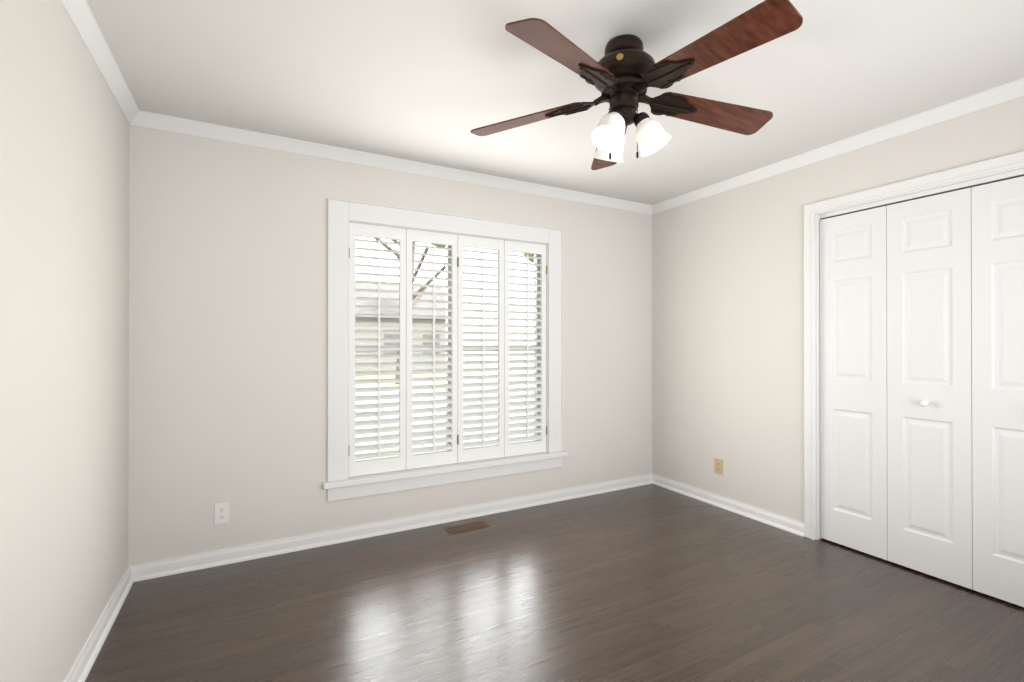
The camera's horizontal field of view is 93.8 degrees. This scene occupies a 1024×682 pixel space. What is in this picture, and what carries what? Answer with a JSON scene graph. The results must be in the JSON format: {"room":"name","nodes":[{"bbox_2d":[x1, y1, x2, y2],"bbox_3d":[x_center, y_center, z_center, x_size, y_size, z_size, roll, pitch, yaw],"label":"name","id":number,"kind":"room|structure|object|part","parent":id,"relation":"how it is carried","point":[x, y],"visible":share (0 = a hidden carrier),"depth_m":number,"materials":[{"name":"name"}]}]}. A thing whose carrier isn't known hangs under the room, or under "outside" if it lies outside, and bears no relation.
{"room":"empty bedroom","nodes":[
{"label":"empty bedroom","id":0,"kind":"room"},
{"bbox_2d":[0,0,129,681],"bbox_3d":[-1.214,0.021,0.891,0.160,2.440,3.560,0,0,-28],"label":"wall","id":1,"kind":"structure","parent":0,"point":[64,305],"depth_m":1.58,"materials":[{"name":"beige paint"}]},
{"bbox_2d":[64,566,135,681],"bbox_3d":[-1.127,1.202,0.923,0.028,0.079,3.480,0,0,-28],"label":"baseboard","id":2,"kind":"structure","parent":1,"relation":"attached to","point":[85,660],"depth_m":1.99,"materials":[{"name":"white wood"}]},
{"bbox_2d":[60,0,143,126],"bbox_3d":[-1.125,-1.165,0.949,0.049,0.067,3.450,0,0,-28],"label":"crown molding","id":3,"kind":"structure","parent":1,"relation":"attached to","point":[82,18],"depth_m":1.95,"materials":[{"name":"white wood"}]},
{"bbox_2d":[128,125,651,565],"bbox_3d":[-0.414,0.030,3.441,4.000,2.440,0.160,0,0,-28],"label":"wall","id":4,"kind":"structure","parent":0,"point":[228,242],"depth_m":2.81,"materials":[{"name":"beige paint"}]},
{"bbox_2d":[215,502,228,524],"bbox_3d":[-1.625,0.965,2.685,0.070,0.114,0.008,0,0,-28],"label":"electrical outlet","id":5,"kind":"object","parent":4,"relation":"attached to","point":[221,513],"visible":1,"depth_m":2.68,"materials":[{"name":"white plastic"}]},
{"bbox_2d":[130,474,651,581],"bbox_3d":[-0.369,1.210,3.355,3.680,0.079,0.028,0,0,-28],"label":"baseboard","id":6,"kind":"structure","parent":4,"relation":"attached to","point":[166,567],"depth_m":3.03,"materials":[{"name":"white wood"}]},
{"bbox_2d":[144,111,651,214],"bbox_3d":[-0.364,-1.157,3.354,3.680,0.067,0.049,0,0,-28],"label":"crown molding","id":7,"kind":"structure","parent":4,"relation":"attached to","point":[151,120],"depth_m":3.05,"materials":[{"name":"white wood"}]},
{"bbox_2d":[327,198,562,481],"bbox_3d":[-0.408,-0.007,3.430,1.736,1.742,0.186,0,0,-28],"label":"window","id":8,"kind":"structure","parent":4,"relation":"in","point":[342,214],"depth_m":3.26,"materials":[{"name":"white wood"}]},
{"bbox_3d":[-0.431,0.057,3.471,1.482,1.615,0.040,0,0,-28],"label":"window sash","id":9,"kind":"part","parent":8,"relation":"part of","materials":[{"name":"white wood"}]},
{"bbox_2d":[349,222,546,476],"bbox_3d":[-0.385,0.055,3.385,1.494,1.611,0.070,0,0,-28],"label":"window shutters","id":10,"kind":"object","parent":8,"relation":"attached to","point":[406,459],"visible":0.98,"depth_m":3.34,"materials":[{"name":"white wood"}]},
{"bbox_2d":[322,450,567,501],"bbox_3d":[-0.400,0.926,3.410,1.790,0.125,0.222,0,0,-28],"label":"window sill","id":11,"kind":"structure","parent":4,"relation":"attached to","point":[375,484],"depth_m":3.26,"materials":[{"name":"white wood"}]},
{"bbox_2d":[85,484,1023,681],"bbox_3d":[0.833,1.294,1.747,5.500,0.100,4.320,0,0,-28],"label":"floor","id":12,"kind":"structure","parent":0,"point":[650,583],"depth_m":2.21,"materials":[{"name":"brown wood"}]},
{"bbox_2d":[445,520,490,533],"bbox_3d":[-0.294,1.246,3.217,0.290,0.007,0.105,0,0,-28],"label":"floor vent","id":13,"kind":"object","parent":12,"relation":"in","point":[466,527],"visible":1,"depth_m":3.21,"materials":[{"name":"brown metal"}]},
{"bbox_2d":[86,0,1023,204],"bbox_3d":[0.474,-1.246,1.811,4.000,0.100,3.880,0,0,-28],"label":"ceiling","id":14,"kind":"structure","parent":0,"point":[434,82],"depth_m":2.14,"materials":[{"name":"paint"}]},
{"bbox_2d":[470,0,802,169],"bbox_3d":[0.479,-0.970,1.903,1.299,0.451,1.262,0,0,-28],"label":"ceiling fan","id":15,"kind":"object","parent":14,"relation":"hanging from","point":[624,73],"visible":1,"depth_m":1.83,"materials":[{"name":"brown wood"}]},
{"bbox_2d":[652,96,1023,522],"bbox_3d":[2.199,0.027,2.652,0.160,2.440,3.720,0,0,-28],"label":"wall","id":16,"kind":"structure","parent":0,"point":[728,327],"depth_m":3.41,"materials":[{"name":"beige paint"}]},
{"bbox_2d":[715,458,722,474],"bbox_3d":[1.568,0.951,3.636,0.008,0.114,0.070,0,0,-28],"label":"electrical outlet","id":17,"kind":"object","parent":16,"relation":"attached to","point":[718,466],"visible":1,"depth_m":3.63,"materials":[{"name":"beige plastic"}]},
{"bbox_2d":[652,474,803,536],"bbox_3d":[1.561,1.211,3.627,0.028,0.079,1.290,0,0,-28],"label":"baseboard","id":18,"kind":"structure","parent":16,"relation":"attached to","point":[778,521],"depth_m":3.50,"materials":[{"name":"white wood"}]},
{"bbox_2d":[652,77,1023,214],"bbox_3d":[2.067,-1.159,2.681,0.049,0.067,3.450,0,0,-28],"label":"crown molding","id":19,"kind":"structure","parent":16,"relation":"attached to","point":[1014,89],"depth_m":2.74,"materials":[{"name":"white wood"}]},
{"bbox_2d":[804,151,1023,539],"bbox_3d":[2.322,0.189,2.403,0.182,2.115,1.594,0,0,-28],"label":"door frame","id":20,"kind":"structure","parent":16,"relation":"attached to","point":[1002,163],"depth_m":3.01,"materials":[{"name":"white wood"}]},
{"bbox_2d":[820,176,1023,606],"bbox_3d":[2.282,0.235,2.381,0.078,1.999,1.446,0,0,-28],"label":"closet door","id":21,"kind":"structure","parent":16,"relation":"in","point":[922,385],"depth_m":2.53,"materials":[{"name":"white paint"}]},
{"bbox_3d":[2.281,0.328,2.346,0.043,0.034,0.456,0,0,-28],"label":"knob","id":22,"kind":"part","parent":21,"relation":"part of","materials":[{"name":"white wood"}]},
{"bbox_2d":[831,176,1021,217],"bbox_3d":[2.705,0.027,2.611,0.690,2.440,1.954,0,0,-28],"label":"door track","id":23,"kind":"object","parent":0,"point":[928,196],"depth_m":3.14,"materials":[{"name":"grey metal"}]},
{"label":"outside","id":24,"kind":"structure","parent":0,"visible":0},
{"bbox_2d":[355,356,533,460],"bbox_3d":[-13.317,1.988,28.551,85.000,0.200,56.260,0,0,-28],"label":"lawn","id":25,"kind":"structure","parent":24,"point":[440,382],"depth_m":22.07,"materials":[{"name":"green plant"}]},
{"bbox_2d":[355,280,445,375],"bbox_3d":[-10.466,-0.912,28.550,13.000,5.600,8.000,0,0,-28],"label":"house","id":26,"kind":"structure","parent":25,"relation":"on","point":[382,311],"depth_m":27.35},
{"bbox_2d":[374,238,445,383],"bbox_3d":[-4.490,-3.466,21.216,6.615,10.698,6.875,0,0,-28],"label":"tree","id":27,"kind":"object","parent":25,"relation":"on","point":[415,273],"depth_m":20.58,"materials":[{"name":"brown plant"}]},
{"bbox_2d":[355,384,533,451],"bbox_3d":[-3.973,1.818,11.334,85.000,0.020,14.440,0,0,-28],"label":"street","id":28,"kind":"structure","parent":25,"relation":"on","point":[431,406],"depth_m":12.68,"materials":[{"name":"grey asphalt"}]},
{"bbox_2d":[523,253,533,262],"bbox_3d":[2.255,-2.642,27.961,4.868,9.083,4.884,0,0,-28],"label":"tree","id":29,"kind":"object","parent":25,"relation":"on","point":[530,258],"depth_m":27.47,"materials":[{"name":"green plant"}]}
]}

